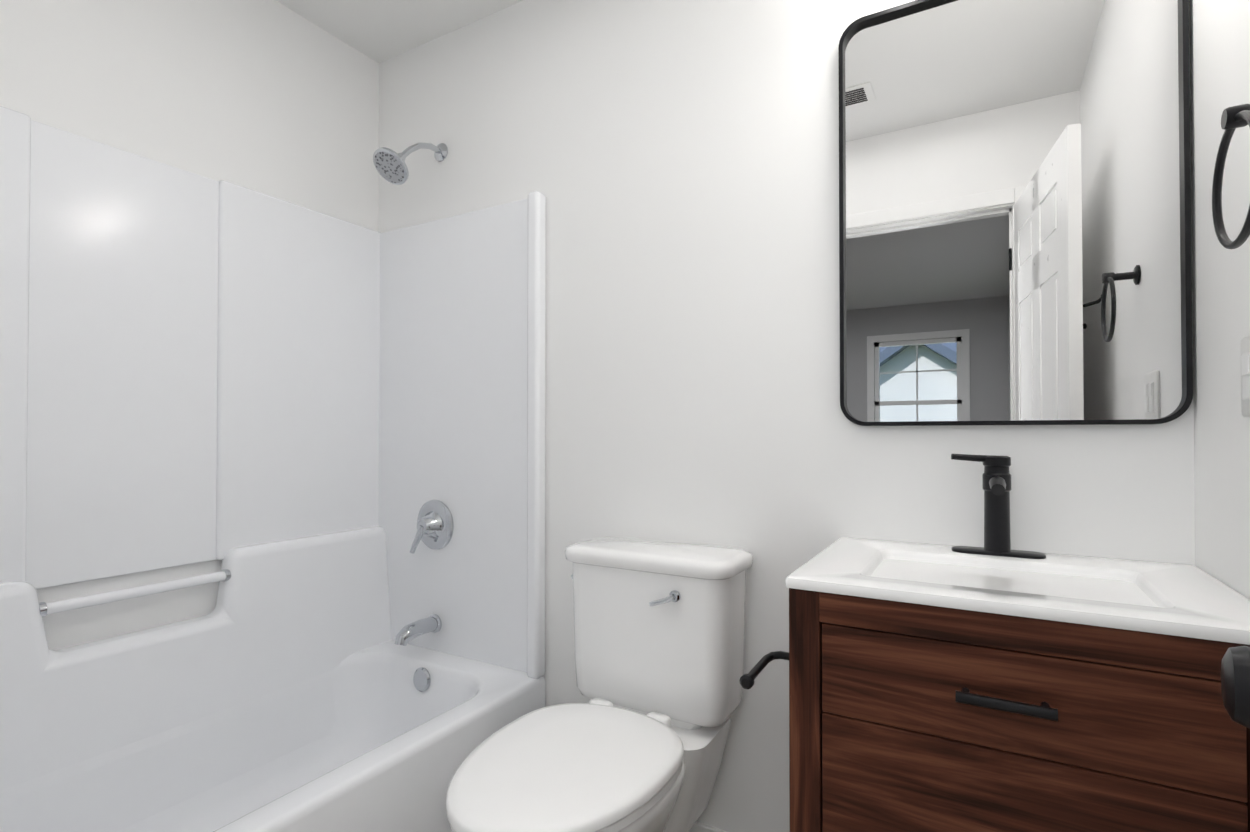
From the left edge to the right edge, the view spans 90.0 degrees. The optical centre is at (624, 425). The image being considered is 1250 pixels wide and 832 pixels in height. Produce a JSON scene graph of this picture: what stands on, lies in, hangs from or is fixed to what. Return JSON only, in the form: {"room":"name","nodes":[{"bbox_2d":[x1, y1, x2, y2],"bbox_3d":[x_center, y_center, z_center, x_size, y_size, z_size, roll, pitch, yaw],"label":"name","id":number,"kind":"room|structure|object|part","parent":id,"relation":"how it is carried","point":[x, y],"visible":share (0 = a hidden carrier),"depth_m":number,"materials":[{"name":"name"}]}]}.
{"room":"bathroom","nodes":[
{"label":"bathroom","id":0,"kind":"room"},
{"bbox_2d":[0,0,378,649],"bbox_3d":[-1.345,-0.100,1.575,0.120,2.440,1.620,0,-1,30],"label":"wall","id":1,"kind":"structure","parent":0,"point":[275,98],"depth_m":1.73,"materials":[{"name":"white paint"}]},
{"bbox_2d":[276,0,522,62],"bbox_3d":[-0.300,-1.367,1.059,2.462,0.080,1.740,0,-1,30],"label":"ceiling","id":2,"kind":"structure","parent":0,"point":[379,31],"depth_m":2.02,"materials":[{"name":"paint"}]},
{"bbox_2d":[378,0,1194,831],"bbox_3d":[0.104,-0.098,1.746,2.462,2.440,0.120,0,-1,30],"label":"wall","id":3,"kind":"structure","parent":0,"point":[676,162],"depth_m":1.61,"materials":[{"name":"white paint"}]},
{"bbox_2d":[373,142,447,184],"bbox_3d":[-0.679,-0.852,1.990,0.116,0.196,0.252,0,-1,30],"label":"shower head","id":4,"kind":"object","parent":3,"relation":"attached to","point":[390,166],"visible":1,"depth_m":1.93},
{"bbox_2d":[689,821,726,831],"bbox_3d":[0.134,1.071,1.638,0.838,0.100,0.013,0,-1,30],"label":"baseboard","id":5,"kind":"structure","parent":3,"relation":"attached to","point":[698,827],"depth_m":1.60,"materials":[{"name":"paint"}]},
{"bbox_2d":[838,0,1192,425],"bbox_3d":[0.760,-0.463,1.288,0.610,0.922,0.024,0,-1,30],"label":"mirror","id":6,"kind":"object","parent":3,"relation":"attached to","point":[1015,239],"visible":0.98,"depth_m":1.27,"materials":[{"name":"black mirror"}]},
{"bbox_2d":[1189,0,1249,599],"bbox_3d":[0.685,-0.114,0.408,0.120,2.440,1.620,0,-1,30],"label":"wall","id":7,"kind":"structure","parent":0,"point":[1219,30],"depth_m":1.01,"materials":[{"name":"white paint"}]},
{"bbox_2d":[1212,104,1249,248],"bbox_3d":[0.772,-0.312,0.755,0.071,0.185,0.162,0,-1,30],"label":"towel ring","id":8,"kind":"object","parent":7,"relation":"attached to","point":[1233,118],"visible":1,"depth_m":0.79,"materials":[{"name":"black metal"}]},
{"bbox_2d":[1241,336,1249,416],"bbox_3d":[0.870,-0.071,0.861,0.010,0.115,0.116,0,-1,30],"label":"light switch","id":9,"kind":"object","parent":7,"relation":"attached to","point":[1245,376],"visible":0.96,"depth_m":0.89,"materials":[{"name":"plastic"}]},
{"bbox_3d":[-0.300,1.138,1.029,2.462,0.050,1.740,0,-1,30],"label":"floor","id":10,"kind":"structure","parent":0,"visible":0},
{"bbox_2d":[0,106,545,831],"bbox_3d":[-0.933,0.208,1.404,0.758,1.819,1.496,0,-1,30],"label":"shower","id":11,"kind":"object","parent":10,"relation":"on","point":[294,418],"visible":0.98,"depth_m":1.75,"materials":[{"name":"plastic"}]},
{"bbox_3d":[-1.254,-0.160,1.593,0.018,1.070,1.496,0,-1,30],"label":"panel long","id":12,"kind":"part","parent":11,"relation":"part of","materials":[{"name":"plastic"}]},
{"bbox_2d":[0,640,544,831],"bbox_3d":[-0.933,0.925,1.395,0.758,0.385,1.496,0,-1,30],"label":"bathtub","id":13,"kind":"object","parent":11,"relation":"in","point":[373,736],"depth_m":1.61,"materials":[{"name":"plastic"}]},
{"bbox_2d":[394,614,441,645],"bbox_3d":[-0.666,0.653,1.995,0.060,0.067,0.159,0,-1,30],"label":"tub spout","id":14,"kind":"object","parent":11,"relation":"attached to","point":[406,634],"visible":1,"depth_m":1.98,"materials":[{"name":"silver metal"}]},
{"bbox_2d":[410,500,453,553],"bbox_3d":[-0.644,0.329,2.037,0.164,0.171,0.071,0,-1,30],"label":"shower valve","id":15,"kind":"object","parent":11,"relation":"attached to","point":[435,525],"visible":1,"depth_m":2.03,"materials":[{"name":"silver metal"}]},
{"bbox_2d":[379,198,527,671],"bbox_3d":[-0.578,0.028,2.054,0.728,1.434,0.018,0,-1,30],"label":"wall panel","id":16,"kind":"object","parent":11,"relation":"on","point":[453,290],"depth_m":2.02,"materials":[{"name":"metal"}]},
{"bbox_2d":[446,536,752,831],"bbox_3d":[-0.073,0.707,1.322,0.494,0.819,0.751,0,-1,30],"label":"toilet","id":17,"kind":"object","parent":10,"relation":"on","point":[637,743],"visible":1,"depth_m":1.39,"materials":[{"name":"white ceramic"}]},
{"bbox_3d":[-0.117,0.649,1.205,0.388,0.028,0.503,0,-1,30],"label":"seat lid","id":18,"kind":"part","parent":17,"relation":"part of","materials":[{"name":"plastic"}]},
{"bbox_3d":[-0.099,0.901,1.233,0.376,0.429,0.550,0,-1,30],"label":"bowl","id":19,"kind":"part","parent":17,"relation":"part of","materials":[{"name":"white ceramic"}]},
{"bbox_3d":[0.079,0.511,1.548,0.420,0.338,0.188,0,-1,30],"label":"tank","id":20,"kind":"part","parent":17,"relation":"part of","materials":[{"name":"white ceramic"}]},
{"bbox_3d":[0.078,0.321,1.548,0.452,0.040,0.216,0,-1,30],"label":"tank lid","id":21,"kind":"part","parent":17,"relation":"part of","materials":[{"name":"white ceramic"}]},
{"bbox_2d":[785,454,1249,831],"bbox_3d":[0.643,0.584,1.069,0.617,1.061,0.498,0,-1,30],"label":"bathroom vanity","id":22,"kind":"object","parent":10,"relation":"on","point":[995,683],"visible":1,"depth_m":0.91,"materials":[{"name":"brown wood"}]},
{"bbox_2d":[739,651,788,688],"bbox_3d":[0.283,0.444,1.155,0.096,0.046,0.158,0,-1,30],"label":"toilet paper holder","id":23,"kind":"object","parent":22,"relation":"attached to","point":[746,681],"visible":0.58,"depth_m":1.16,"materials":[{"name":"black metal"}]},
{"bbox_2d":[951,454,1045,558],"bbox_3d":[0.707,0.153,1.186,0.160,0.196,0.157,0,-1,30],"label":"faucet","id":24,"kind":"object","parent":22,"relation":"on","point":[996,477],"depth_m":1.21,"materials":[{"name":"black metal"}]},
{"bbox_3d":[0.529,0.385,0.871,0.120,0.016,0.036,0,-1,30],"label":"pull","id":25,"kind":"part","parent":22,"relation":"part of","materials":[{"name":"black metal"}]},
{"bbox_3d":[0.541,0.291,0.893,0.512,0.050,0.024,0,-1,30],"label":"rail","id":26,"kind":"part","parent":22,"relation":"part of","materials":[{"name":"brown wood"}]},
{"bbox_3d":[0.543,0.661,0.891,0.506,0.395,0.019,0,-1,30],"label":"drawer","id":27,"kind":"part","parent":22,"relation":"part of","materials":[{"name":"brown wood"}]},
{"bbox_3d":[0.543,0.390,0.894,0.506,0.142,0.019,0,-1,30],"label":"drawer","id":28,"kind":"part","parent":22,"relation":"part of","materials":[{"name":"brown wood"}]},
{"bbox_3d":[0.072,0.085,-0.107,0.018,2.030,0.124,0,-1,30],"label":"door frame","id":29,"kind":"structure","parent":0,"visible":0},
{"bbox_3d":[0.323,0.086,0.201,0.035,2.018,0.754,-1,-1,39],"label":"door","id":30,"kind":"structure","parent":29,"relation":"attached to","visible":0},
{"bbox_2d":[1221,646,1249,727],"bbox_3d":[0.525,0.201,0.449,0.137,0.064,0.064,-1,-1,39],"label":"door knob","id":31,"kind":"object","parent":30,"relation":"attached to","point":[1235,675],"depth_m":0.47,"materials":[{"name":"black metal"}]}
]}

